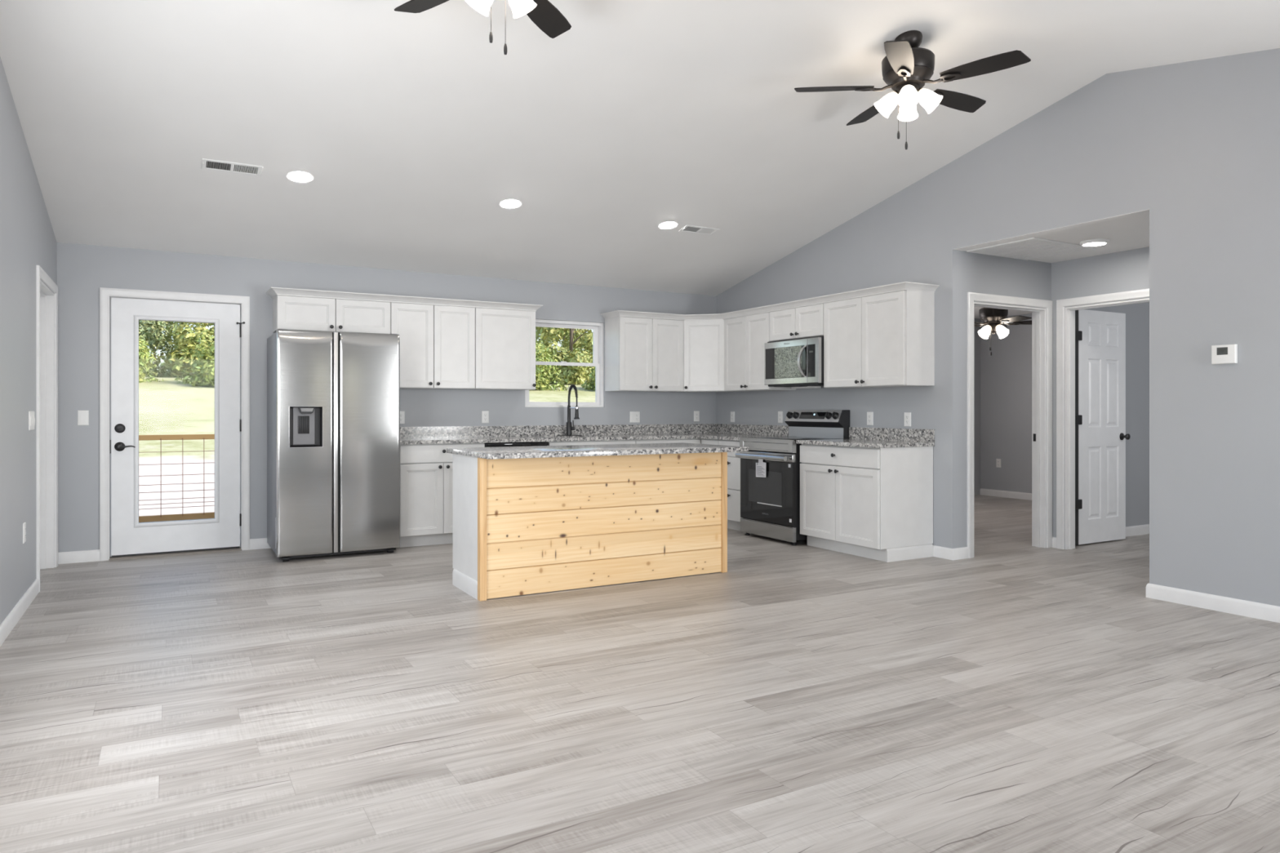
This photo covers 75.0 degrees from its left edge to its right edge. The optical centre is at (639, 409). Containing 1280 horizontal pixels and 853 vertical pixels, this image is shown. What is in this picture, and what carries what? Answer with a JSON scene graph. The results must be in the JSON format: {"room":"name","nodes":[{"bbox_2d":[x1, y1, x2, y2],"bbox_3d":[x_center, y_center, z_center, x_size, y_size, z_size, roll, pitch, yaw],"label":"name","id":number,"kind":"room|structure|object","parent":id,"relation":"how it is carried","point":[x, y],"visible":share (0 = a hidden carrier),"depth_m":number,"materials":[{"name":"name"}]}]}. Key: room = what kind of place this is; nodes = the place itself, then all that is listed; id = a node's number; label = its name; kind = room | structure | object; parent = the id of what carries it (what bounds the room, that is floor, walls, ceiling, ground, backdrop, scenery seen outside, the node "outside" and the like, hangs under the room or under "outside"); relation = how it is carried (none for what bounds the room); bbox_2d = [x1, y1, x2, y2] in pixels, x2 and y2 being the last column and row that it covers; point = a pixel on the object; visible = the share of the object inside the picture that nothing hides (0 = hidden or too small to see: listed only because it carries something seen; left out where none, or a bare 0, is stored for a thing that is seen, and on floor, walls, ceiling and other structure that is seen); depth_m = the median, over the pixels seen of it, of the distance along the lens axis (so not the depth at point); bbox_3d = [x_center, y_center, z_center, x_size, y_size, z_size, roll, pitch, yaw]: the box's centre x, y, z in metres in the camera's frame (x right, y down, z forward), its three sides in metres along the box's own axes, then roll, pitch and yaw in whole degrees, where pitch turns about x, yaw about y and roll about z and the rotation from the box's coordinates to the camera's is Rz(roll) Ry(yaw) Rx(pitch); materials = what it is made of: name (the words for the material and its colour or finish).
{"room":"open-plan kitchen","nodes":[
{"label":"open-plan kitchen","id":0,"kind":"room"},
{"bbox_2d":[0,57,57,624],"bbox_3d":[-2.283,-0.511,2.420,0.120,3.360,8.900,0,0,-30],"label":"wall","id":1,"kind":"structure","parent":0,"point":[28,240],"depth_m":4.67,"materials":[{"name":"grey paint"}]},
{"bbox_2d":[0,578,39,646],"bbox_3d":[-1.947,1.125,1.962,0.014,0.088,7.773,0,0,-30],"label":"baseboard","id":2,"kind":"structure","parent":1,"relation":"attached to","point":[14,616],"depth_m":4.61,"materials":[{"name":"white paint"}]},
{"bbox_2d":[22,522,26,543],"bbox_3d":[-3.601,0.719,4.879,0.008,0.116,0.072,0,0,-30],"label":"wall outlet","id":3,"kind":"object","parent":1,"relation":"attached to","point":[24,523],"visible":1,"depth_m":4.86,"materials":[{"name":"white plastic"}]},
{"bbox_2d":[28,411,35,430],"bbox_3d":[-3.719,0.067,5.091,0.010,0.111,0.245,0,0,-30],"label":"light switch","id":4,"kind":"object","parent":1,"relation":"attached to","point":[31,414],"visible":1,"depth_m":5.08,"materials":[{"name":"white plastic"}]},
{"bbox_2d":[36,265,57,591],"bbox_3d":[-4.166,0.120,5.766,0.139,2.097,1.034,0,0,-30],"label":"door frame","id":5,"kind":"structure","parent":1,"relation":"attached to","point":[46,295],"depth_m":6.14,"materials":[{"name":"white paint"}]},
{"bbox_2d":[57,242,980,552],"bbox_3d":[0.101,-0.051,8.962,10.715,2.440,0.140,0,0,-30],"label":"wall","id":6,"kind":"structure","parent":0,"point":[82,269],"depth_m":7.04,"materials":[{"name":"grey paint"}]},
{"bbox_2d":[57,549,99,564],"bbox_3d":[-4.299,1.125,6.384,0.276,0.088,0.014,0,0,-30],"label":"baseboard","id":7,"kind":"structure","parent":6,"relation":"attached to","point":[86,556],"depth_m":6.38,"materials":[{"name":"white paint"}]},
{"bbox_2d":[77,410,88,425],"bbox_3d":[-4.274,0.061,6.399,0.072,0.116,0.010,0,0,-30],"label":"light switch","id":8,"kind":"object","parent":6,"relation":"attached to","point":[82,415],"visible":1,"depth_m":6.40,"materials":[{"name":"white plastic"}]},
{"bbox_2d":[99,287,249,560],"bbox_3d":[-3.720,0.111,6.708,1.053,2.116,0.019,0,0,-30],"label":"door frame","id":9,"kind":"structure","parent":6,"relation":"attached to","point":[104,293],"depth_m":6.57,"materials":[{"name":"white paint"}]},
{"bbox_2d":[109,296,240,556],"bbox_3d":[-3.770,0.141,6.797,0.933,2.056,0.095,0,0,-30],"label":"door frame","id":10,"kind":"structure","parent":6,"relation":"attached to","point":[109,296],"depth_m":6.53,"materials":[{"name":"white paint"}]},
{"bbox_2d":[108,297,244,560],"bbox_3d":[-3.734,0.147,6.758,0.957,2.044,0.199,0,0,-30],"label":"door","id":11,"kind":"structure","parent":6,"relation":"in","point":[131,539],"depth_m":6.66,"materials":[{"name":"white paint"}]},
{"bbox_2d":[249,537,271,550],"bbox_3d":[-2.786,1.125,7.240,1.097,0.088,0.014,0,0,-30],"label":"baseboard","id":12,"kind":"structure","parent":6,"relation":"attached to","point":[255,544],"depth_m":7.00,"materials":[{"name":"white paint"}]},
{"bbox_2d":[272,295,390,333],"bbox_3d":[-2.628,-0.802,7.131,0.909,0.294,0.358,0,0,-30],"label":"upper cabinet","id":13,"kind":"object","parent":6,"relation":"attached to","point":[289,313],"visible":0.98,"depth_m":6.99,"materials":[{"name":"white paint"}]},
{"bbox_2d":[266,287,542,311],"bbox_3d":[-2.036,-0.962,7.456,2.361,0.055,0.377,0,0,-30],"label":"crown molding","id":14,"kind":"structure","parent":13,"relation":"attached to","point":[272,292],"depth_m":7.23,"materials":[{"name":"white paint"}]},
{"bbox_2d":[400,411,404,423],"bbox_3d":[-2.177,0.069,7.587,0.072,0.116,0.008,0,0,-30],"label":"wall outlet","id":15,"kind":"object","parent":6,"relation":"attached to","point":[402,413],"visible":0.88,"depth_m":7.59,"materials":[{"name":"white plastic"}]},
{"bbox_2d":[390,302,475,389],"bbox_3d":[-1.903,-0.571,7.542,0.756,0.756,0.358,0,0,-30],"label":"upper cabinet","id":16,"kind":"object","parent":6,"relation":"attached to","point":[437,342],"visible":0.96,"depth_m":7.42,"materials":[{"name":"white paint"}]},
{"bbox_2d":[481,410,488,422],"bbox_3d":[-1.480,0.068,7.982,0.072,0.116,0.008,0,0,-30],"label":"wall outlet","id":17,"kind":"object","parent":6,"relation":"attached to","point":[485,414],"visible":1,"depth_m":7.98,"materials":[{"name":"white plastic"}]},
{"bbox_2d":[484,413,487,420],"bbox_3d":[-1.479,0.068,7.979,0.033,0.068,0.002,0,0,-30],"label":"receptacle","id":18,"kind":"object","parent":17,"relation":"attached to","point":[485,415],"depth_m":7.98,"materials":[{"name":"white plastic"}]},
{"bbox_2d":[471,307,535,390],"bbox_3d":[-1.315,-0.571,7.874,0.593,0.756,0.358,0,0,-30],"label":"upper cabinet","id":19,"kind":"object","parent":6,"relation":"attached to","point":[505,339],"visible":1,"depth_m":7.75,"materials":[{"name":"white paint"}]},
{"bbox_2d":[524,319,603,407],"bbox_3d":[-0.782,-0.465,8.463,0.873,0.871,0.100,0,0,-30],"label":"window","id":20,"kind":"structure","parent":6,"relation":"in","point":[597,327],"depth_m":8.57,"materials":[{"name":"white plastic"}]},
{"bbox_2d":[400,423,788,438],"bbox_3d":[-0.415,0.206,7.824,3.655,0.103,1.334,0,0,-30],"label":"backsplash","id":21,"kind":"structure","parent":6,"relation":"attached to","point":[609,429],"depth_m":8.39,"materials":[{"name":"stone"}]},
{"bbox_2d":[630,411,639,422],"bbox_3d":[-0.052,0.076,8.789,0.118,0.116,0.010,0,0,-30],"label":"wall outlet","id":22,"kind":"object","parent":6,"relation":"attached to","point":[634,415],"visible":1,"depth_m":8.79,"materials":[{"name":"white plastic"}]},
{"bbox_2d":[604,316,684,391],"bbox_3d":[0.056,-0.571,8.650,0.760,0.756,0.358,0,0,-30],"label":"upper cabinet","id":23,"kind":"object","parent":6,"relation":"attached to","point":[642,354],"visible":1,"depth_m":8.51,"materials":[{"name":"white paint"}]},
{"bbox_2d":[693,410,699,421],"bbox_3d":[0.624,0.069,9.173,0.072,0.116,0.008,0,0,-30],"label":"wall outlet","id":24,"kind":"object","parent":6,"relation":"attached to","point":[696,413],"visible":1,"depth_m":9.17,"materials":[{"name":"white plastic"}]},
{"bbox_2d":[682,319,737,392],"bbox_3d":[0.720,-0.571,8.875,0.644,0.756,0.621,0,0,-30],"label":"upper cabinet","id":25,"kind":"object","parent":6,"relation":"attached to","point":[704,340],"visible":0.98,"depth_m":8.66,"materials":[{"name":"white paint"}]},
{"bbox_2d":[0,494,1279,852],"bbox_3d":[2.221,1.199,4.968,10.960,0.060,9.180,0,0,-30],"label":"floor","id":26,"kind":"structure","parent":0,"point":[1015,695],"depth_m":3.24,"materials":[{"name":"grey plastic"}]},
{"bbox_2d":[266,328,399,561],"bbox_3d":[-2.539,0.275,6.888,0.924,1.789,0.760,0,0,-30],"label":"refrigerator","id":27,"kind":"object","parent":26,"relation":"on","point":[333,398],"visible":1,"depth_m":6.57,"materials":[{"name":"silver metal"}]},
{"bbox_2d":[400,443,484,547],"bbox_3d":[-1.830,0.730,7.424,0.742,0.878,0.628,0,0,-30],"label":"base cabinet","id":28,"kind":"object","parent":26,"relation":"on","point":[426,470],"visible":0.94,"depth_m":7.12,"materials":[{"name":"white paint"}]},
{"bbox_2d":[484,441,548,447],"bbox_3d":[-1.234,0.733,7.747,0.605,0.872,0.640,0,0,-30],"label":"dishwasher","id":29,"kind":"object","parent":26,"relation":"on","point":[528,443],"visible":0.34,"depth_m":7.52,"materials":[{"name":"black plastic"}]},
{"bbox_2d":[452,452,727,600],"bbox_3d":[-0.328,0.730,5.816,1.849,0.878,0.620,0,0,-30],"label":"kitchen island","id":30,"kind":"object","parent":26,"relation":"on","point":[524,526],"visible":0.99,"depth_m":5.48,"materials":[{"name":"beige wood"}]},
{"bbox_2d":[446,442,748,459],"bbox_3d":[-0.275,0.274,5.724,1.890,0.032,0.857,0,0,-30],"label":"island countertop","id":31,"kind":"structure","parent":30,"relation":"on","point":[572,451],"depth_m":5.45,"materials":[{"name":"stone"}]},
{"bbox_2d":[546,440,635,445],"bbox_3d":[-0.577,0.730,8.133,0.911,0.878,0.628,0,0,-30],"label":"base cabinet","id":32,"kind":"object","parent":26,"relation":"on","point":[609,442],"visible":0.02,"depth_m":7.88,"materials":[{"name":"white paint"}]},
{"bbox_2d":[634,438,719,444],"bbox_3d":[0.478,0.730,8.573,1.356,0.878,0.900,0,0,-30],"label":"base cabinet","id":33,"kind":"object","parent":26,"relation":"on","point":[699,441],"visible":0.04,"depth_m":8.32,"materials":[{"name":"white paint"}]},
{"bbox_2d":[400,423,788,444],"bbox_3d":[-0.415,0.223,7.824,3.655,0.135,1.334,0,0,-30],"label":"countertop","id":34,"kind":"structure","parent":33,"relation":"on","point":[445,434],"depth_m":8.23,"materials":[{"name":"stone"}]},
{"bbox_2d":[556,384,581,435],"bbox_3d":[-0.662,0.004,8.215,0.250,0.508,0.239,0,0,-30],"label":"faucet","id":35,"kind":"object","parent":34,"relation":"on","point":[569,428],"visible":1,"depth_m":8.27,"materials":[{"name":"black metal"}]},
{"bbox_2d":[718,440,740,530],"bbox_3d":[1.123,0.730,8.172,0.628,0.878,0.431,0,0,-30],"label":"base cabinet","id":36,"kind":"object","parent":26,"relation":"on","point":[733,462],"visible":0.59,"depth_m":8.01,"materials":[{"name":"white paint"}]},
{"bbox_2d":[735,409,849,545],"bbox_3d":[1.377,0.585,7.622,0.735,1.169,0.760,0,0,-30],"label":"range","id":37,"kind":"object","parent":26,"relation":"on","point":[770,505],"visible":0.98,"depth_m":7.46,"materials":[{"name":"black metal"}]},
{"bbox_2d":[755,458,766,477],"bbox_3d":[1.088,0.516,7.508,0.002,0.185,0.150,0,0,-30],"label":"tag","id":38,"kind":"object","parent":37,"relation":"hanging from","point":[761,465],"visible":0.97,"depth_m":7.50,"materials":[{"name":"white paper"}]},
{"bbox_2d":[756,462,763,475],"bbox_3d":[1.086,0.536,7.510,0.001,0.114,0.116,0,0,-30],"label":"print","id":39,"kind":"object","parent":38,"relation":"attached to","point":[759,465],"depth_m":7.52,"materials":[{"name":"grey paper"}]},
{"bbox_2d":[741,435,844,440],"bbox_3d":[1.382,0.263,7.625,0.573,0.016,0.760,0,0,-30],"label":"cooktop","id":40,"kind":"object","parent":37,"relation":"in","point":[784,437],"depth_m":7.58,"materials":[{"name":"black glass"}]},
{"bbox_2d":[800,444,933,562],"bbox_3d":[1.844,0.730,6.898,0.628,0.878,0.930,0,0,-30],"label":"base cabinet","id":41,"kind":"object","parent":26,"relation":"on","point":[877,504],"visible":0.99,"depth_m":6.59,"materials":[{"name":"white paint"}]},
{"bbox_2d":[795,426,934,448],"bbox_3d":[1.845,0.223,6.902,0.630,0.135,0.940,0,0,-30],"label":"countertop","id":42,"kind":"structure","parent":41,"relation":"on","point":[873,437],"depth_m":6.87,"materials":[{"name":"stone"}]},
{"bbox_2d":[0,0,1279,296],"bbox_3d":[0.404,-1.756,3.940,6.055,0.970,8.900,0,0,-30],"label":"ceiling","id":43,"kind":"structure","parent":0,"point":[411,131],"depth_m":5.21,"materials":[{"name":"white paint"}]},
{"bbox_2d":[201,158,262,176],"bbox_3d":[-2.683,-1.595,5.487,0.355,0.034,0.141,0,0,-30],"label":"ceiling vent","id":44,"kind":"object","parent":43,"relation":"in","point":[208,164],"visible":1,"depth_m":5.48,"materials":[{"name":"white plastic"}]},
{"bbox_2d":[286,170,313,182],"bbox_3d":[-2.325,-1.594,5.705,0.170,0.037,0.166,0,0,-30],"label":"recessed light","id":45,"kind":"object","parent":43,"relation":"in","point":[299,176],"visible":1,"depth_m":5.70,"materials":[{"name":"white plastic"}]},
{"bbox_2d":[394,0,571,54],"bbox_3d":[-0.606,-1.858,3.533,1.238,0.648,1.248,0,0,-30],"label":"ceiling fan","id":46,"kind":"object","parent":43,"relation":"hanging from","point":[543,13],"visible":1,"depth_m":3.90,"materials":[{"name":"black metal"}]},
{"bbox_2d":[499,199,521,208],"bbox_3d":[-1.002,-1.594,6.453,0.170,0.037,0.166,0,0,-30],"label":"recessed light","id":47,"kind":"object","parent":43,"relation":"in","point":[508,203],"visible":1,"depth_m":6.45,"materials":[{"name":"white plastic"}]},
{"bbox_2d":[657,221,677,229],"bbox_3d":[0.241,-1.590,7.180,0.170,0.037,0.166,0,0,-30],"label":"recessed light","id":48,"kind":"object","parent":43,"relation":"in","point":[667,224],"visible":1,"depth_m":7.17,"materials":[{"name":"white plastic"}]},
{"bbox_2d":[679,224,719,235],"bbox_3d":[0.523,-1.586,7.354,0.345,0.032,0.134,0,0,-30],"label":"ceiling vent","id":49,"kind":"object","parent":43,"relation":"in","point":[688,228],"visible":1,"depth_m":7.35,"materials":[{"name":"white plastic"}]},
{"bbox_2d":[794,30,1031,149],"bbox_3d":[1.580,-1.841,4.859,1.222,0.648,1.254,0,0,-30],"label":"ceiling fan","id":50,"kind":"object","parent":43,"relation":"hanging from","point":[906,67],"visible":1,"depth_m":4.75,"materials":[{"name":"black metal"}]},
{"bbox_2d":[715,48,1279,606],"bbox_3d":[3.091,-0.511,5.461,0.120,3.360,8.900,0,0,-30],"label":"wall","id":51,"kind":"structure","parent":0,"point":[1195,144],"depth_m":5.13,"materials":[{"name":"grey paint"}]},
{"bbox_2d":[730,411,734,422],"bbox_3d":[1.000,0.076,9.025,0.008,0.116,0.072,0,0,-30],"label":"wall outlet","id":52,"kind":"object","parent":51,"relation":"attached to","point":[732,413],"visible":1,"depth_m":9.02,"materials":[{"name":"white plastic"}]},
{"bbox_2d":[724,312,795,391],"bbox_3d":[1.177,-0.571,8.358,0.358,0.756,0.750,0,0,-30],"label":"upper cabinet","id":53,"kind":"object","parent":51,"relation":"attached to","point":[745,337],"visible":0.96,"depth_m":8.28,"materials":[{"name":"white paint"}]},
{"bbox_2d":[777,411,782,422],"bbox_3d":[1.399,0.073,8.319,0.008,0.116,0.072,0,0,-30],"label":"wall outlet","id":54,"kind":"object","parent":51,"relation":"attached to","point":[780,413],"visible":1,"depth_m":8.31,"materials":[{"name":"white plastic"}]},
{"bbox_2d":[769,303,823,341],"bbox_3d":[1.548,-0.801,7.702,0.358,0.296,0.756,0,0,-30],"label":"upper cabinet","id":55,"kind":"object","parent":51,"relation":"attached to","point":[804,322],"visible":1,"depth_m":7.61,"materials":[{"name":"white paint"}]},
{"bbox_2d":[764,335,823,388],"bbox_3d":[1.511,-0.425,7.681,0.440,0.445,0.758,0,0,-30],"label":"microwave","id":56,"kind":"object","parent":55,"relation":"attached to","point":[794,363],"visible":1,"depth_m":7.56,"materials":[{"name":"silver metal"}]},
{"bbox_2d":[866,412,873,425],"bbox_3d":[2.000,0.076,7.258,0.008,0.116,0.072,0,0,-30],"label":"wall outlet","id":57,"kind":"object","parent":51,"relation":"attached to","point":[869,415],"visible":1,"depth_m":7.25,"materials":[{"name":"white plastic"}]},
{"bbox_2d":[868,414,871,422],"bbox_3d":[1.998,0.076,7.256,0.002,0.068,0.033,0,0,-30],"label":"receptacle","id":58,"kind":"object","parent":57,"relation":"attached to","point":[869,415],"depth_m":7.25,"materials":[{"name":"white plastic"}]},
{"bbox_2d":[823,289,934,388],"bbox_3d":[1.964,-0.571,6.968,0.358,0.756,0.929,0,0,-30],"label":"upper cabinet","id":59,"kind":"object","parent":51,"relation":"attached to","point":[886,340],"visible":1,"depth_m":6.74,"materials":[{"name":"white paint"}]},
{"bbox_2d":[600,281,939,320],"bbox_3d":[1.142,-0.962,7.797,3.410,0.055,0.992,0,0,39],"label":"crown molding","id":60,"kind":"structure","parent":59,"relation":"attached to","point":[904,286],"depth_m":7.68,"materials":[{"name":"white paint"}]},
{"bbox_2d":[848,426,934,442],"bbox_3d":[2.110,0.206,7.052,0.020,0.103,0.940,0,0,-30],"label":"backsplash","id":61,"kind":"structure","parent":51,"relation":"attached to","point":[870,433],"depth_m":7.01,"materials":[{"name":"stone"}]},
{"bbox_2d":[904,412,911,426],"bbox_3d":[2.209,0.079,6.889,0.008,0.116,0.072,0,0,-30],"label":"wall outlet","id":62,"kind":"object","parent":51,"relation":"attached to","point":[907,415],"visible":1,"depth_m":6.88,"materials":[{"name":"white plastic"}]},
{"bbox_2d":[905,415,908,423],"bbox_3d":[2.207,0.079,6.887,0.002,0.068,0.033,0,0,-30],"label":"receptacle","id":63,"kind":"object","parent":62,"relation":"attached to","point":[906,416],"depth_m":6.89,"materials":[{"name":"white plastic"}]},
{"bbox_2d":[933,545,968,559],"bbox_3d":[2.459,1.125,6.612,0.182,0.088,0.204,0,0,-30],"label":"baseboard","id":64,"kind":"structure","parent":51,"relation":"attached to","point":[957,553],"depth_m":6.54,"materials":[{"name":"white paint"}]},
{"bbox_2d":[952,208,1149,251],"bbox_3d":[2.857,-1.250,5.875,0.119,0.002,1.497,0,0,-30],"label":"trim","id":65,"kind":"structure","parent":51,"relation":"attached to","point":[1145,211],"depth_m":5.78,"materials":[{"name":"white paint"}]},
{"bbox_2d":[1146,582,1279,622],"bbox_3d":[4.726,1.125,3.681,1.240,0.088,4.191,0,0,-30],"label":"baseboard","id":66,"kind":"structure","parent":51,"relation":"attached to","point":[1268,612],"depth_m":4.86,"materials":[{"name":"white paint"}]},
{"bbox_2d":[1211,344,1237,364],"bbox_3d":[3.373,-0.321,4.814,0.026,0.109,0.127,0,0,-30],"label":"thermostat","id":67,"kind":"object","parent":51,"relation":"attached to","point":[1224,353],"visible":1,"depth_m":4.80,"materials":[{"name":"white plastic"}]},
{"bbox_2d":[973,306,1031,319],"bbox_3d":[3.586,-1.276,9.070,4.296,0.050,3.105,0,0,-30],"label":"ceiling","id":68,"kind":"structure","parent":0,"point":[976,313],"depth_m":10.77,"materials":[{"name":"white paint"}]},
{"bbox_2d":[973,307,1031,355],"bbox_3d":[3.858,-0.916,9.177,1.229,0.632,1.249,0,0,-30],"label":"ceiling fan","id":69,"kind":"object","parent":68,"relation":"hanging from","point":[994,318],"visible":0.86,"depth_m":9.10,"materials":[{"name":"brown metal"}]},
{"bbox_2d":[980,313,1031,493],"bbox_3d":[6.936,-0.041,7.637,0.124,2.420,8.900,0,0,-30],"label":"wall","id":70,"kind":"structure","parent":0,"point":[1006,375],"depth_m":11.12,"materials":[{"name":"grey paint"}]},
{"bbox_2d":[995,458,1000,467],"bbox_3d":[4.828,0.716,11.227,0.008,0.116,0.072,0,0,-30],"label":"wall outlet","id":71,"kind":"object","parent":70,"relation":"attached to","point":[997,460],"visible":1,"depth_m":11.22,"materials":[{"name":"white plastic"}]},
{"bbox_2d":[979,488,1031,500],"bbox_3d":[5.449,1.125,10.125,0.014,0.088,3.105,0,0,-30],"label":"baseboard","id":72,"kind":"structure","parent":70,"relation":"attached to","point":[1014,495],"depth_m":11.11,"materials":[{"name":"white paint"}]},
{"bbox_2d":[963,250,1051,547],"bbox_3d":[2.992,-0.041,6.881,1.106,2.420,0.120,0,0,-30],"label":"wall","id":73,"kind":"structure","parent":0,"point":[983,273],"depth_m":6.71,"materials":[{"name":"grey paint"}]},
{"bbox_2d":[967,292,1052,558],"bbox_3d":[3.016,0.120,6.884,1.054,2.097,0.139,0,0,-30],"label":"door frame","id":74,"kind":"structure","parent":73,"relation":"attached to","point":[971,296],"depth_m":7.07,"materials":[{"name":"white paint"}]},
{"bbox_2d":[964,213,1149,262],"bbox_3d":[3.390,-1.276,6.177,1.106,0.050,1.498,0,0,-30],"label":"ceiling","id":75,"kind":"structure","parent":0,"point":[1132,233],"depth_m":6.04,"materials":[{"name":"white paint"}]},
{"bbox_2d":[966,237,1094,260],"bbox_3d":[3.026,-1.245,6.470,0.740,0.012,0.580,0,0,-30],"label":"attic hatch","id":76,"kind":"object","parent":75,"relation":"in","point":[1031,248],"visible":0.99,"depth_m":6.44,"materials":[{"name":"white paint"}]},
{"bbox_2d":[1080,238,1109,247],"bbox_3d":[3.368,-1.238,6.180,0.192,0.025,0.192,0,0,-30],"label":"recessed light","id":77,"kind":"object","parent":75,"relation":"in","point":[1099,242],"visible":1,"depth_m":6.14,"materials":[{"name":"white plastic"}]},
{"bbox_2d":[1051,246,1149,549],"bbox_3d":[4.275,-0.041,5.852,0.114,2.420,3.175,0,0,-30],"label":"wall","id":78,"kind":"structure","parent":0,"point":[1128,270],"depth_m":6.83,"materials":[{"name":"grey paint"}]},
{"bbox_2d":[1052,537,1056,548],"bbox_3d":[3.511,1.125,7.073,0.014,0.088,0.058,0,0,-30],"label":"baseboard","id":79,"kind":"structure","parent":78,"relation":"attached to","point":[1054,539],"depth_m":7.06,"materials":[{"name":"white paint"}]},
{"bbox_2d":[1075,309,1130,545],"bbox_3d":[4.009,0.145,7.271,0.830,2.023,0.104,0,0,-30],"label":"door","id":80,"kind":"structure","parent":78,"relation":"in","point":[1100,436],"depth_m":7.31,"materials":[{"name":"white paint"}]},
{"bbox_2d":[1056,288,1149,549],"bbox_3d":[3.781,0.120,6.707,0.133,2.097,0.844,0,0,-30],"label":"door frame","id":81,"kind":"structure","parent":78,"relation":"attached to","point":[1060,304],"depth_m":6.99,"materials":[{"name":"white paint"}]},
{"bbox_2d":[1087,302,1149,526],"bbox_3d":[4.901,-0.041,7.985,3.076,2.420,0.080,0,0,-30],"label":"wall","id":82,"kind":"structure","parent":0,"point":[1137,315],"depth_m":7.79,"materials":[{"name":"grey paint"}]},
{"bbox_2d":[1125,524,1149,537],"bbox_3d":[4.924,1.125,7.944,3.076,0.088,0.014,0,0,-30],"label":"baseboard","id":83,"kind":"structure","parent":82,"relation":"attached to","point":[1132,531],"depth_m":7.78,"materials":[{"name":"white paint"}]},
{"label":"outside","id":84,"kind":"structure","parent":0,"visible":0},
{"bbox_3d":[-4.148,1.279,7.735,5.600,0.100,1.890,0,0,-30],"label":"deck","id":85,"kind":"object","parent":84,"visible":0},
{"bbox_2d":[138,434,214,522],"bbox_3d":[-4.569,0.724,8.479,5.400,1.010,0.122,0,0,-30],"label":"deck railing","id":86,"kind":"object","parent":85,"relation":"on","point":[203,515],"visible":0.21,"depth_m":8.39,"materials":[{"name":"wood"}]},
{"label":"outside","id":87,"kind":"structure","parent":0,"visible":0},
{"bbox_2d":[138,377,595,515],"bbox_3d":[-15.389,0.187,47.496,140.000,3.464,82.170,0,0,-30],"label":"ground","id":88,"kind":"structure","parent":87,"point":[166,407],"depth_m":18.36,"materials":[{"name":"green plant"}]},
{"bbox_2d":[138,320,154,370],"bbox_3d":[-23.308,-3.726,36.193,3.446,5.127,4.538,0,0,20],"label":"tree","id":89,"kind":"object","parent":88,"relation":"on","point":[146,340],"visible":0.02,"depth_m":36.62,"materials":[{"name":"green plant"}]},
{"bbox_2d":[138,335,164,382],"bbox_3d":[-19.848,-1.820,31.998,2.719,2.257,2.755,0,0,-30],"label":"tree","id":90,"kind":"object","parent":88,"relation":"on","point":[144,356],"visible":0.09,"depth_m":32.21,"materials":[{"name":"green plant"}]},
{"bbox_2d":[138,320,195,377],"bbox_3d":[-25.279,-4.016,43.126,3.877,5.768,5.105,0,0,5],"label":"tree","id":91,"kind":"object","parent":88,"relation":"on","point":[153,328],"visible":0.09,"depth_m":42.35,"materials":[{"name":"green plant"}]},
{"bbox_2d":[149,320,214,377],"bbox_3d":[-19.947,-5.416,39.263,5.362,8.618,5.265,0,0,38],"label":"tree","id":92,"kind":"object","parent":88,"relation":"on","point":[178,362],"visible":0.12,"depth_m":37.25,"materials":[{"name":"green plant"}]},
{"bbox_2d":[174,326,214,387],"bbox_3d":[-16.539,-1.943,33.091,3.272,2.680,3.229,0,0,-37],"label":"tree","id":93,"kind":"object","parent":88,"relation":"on","point":[205,371],"visible":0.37,"depth_m":32.43,"materials":[{"name":"green plant"}]},
{"bbox_2d":[528,340,568,391],"bbox_3d":[-5.231,-1.935,39.310,3.399,2.822,3.444,0,0,9],"label":"tree","id":94,"kind":"object","parent":88,"relation":"on","point":[542,382],"visible":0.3,"depth_m":39.28,"materials":[{"name":"green plant"}]},
{"bbox_2d":[535,327,592,384],"bbox_3d":[-4.723,-5.907,56.265,6.019,9.673,5.910,0,0,-36],"label":"tree","id":95,"kind":"object","parent":88,"relation":"on","point":[580,330],"visible":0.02,"depth_m":56.31,"materials":[{"name":"green plant"}]},
{"bbox_2d":[535,326,595,384],"bbox_3d":[-3.830,-5.498,48.008,5.372,8.794,5.472,0,0,-14],"label":"tree","id":96,"kind":"object","parent":88,"relation":"on","point":[570,375],"visible":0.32,"depth_m":46.77,"materials":[{"name":"green plant"}]},
{"bbox_2d":[581,347,595,391],"bbox_3d":[-1.302,-2.054,41.749,3.616,2.963,3.569,0,0,1],"label":"tree","id":97,"kind":"object","parent":88,"relation":"on","point":[592,384],"visible":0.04,"depth_m":41.53,"materials":[{"name":"green plant"}]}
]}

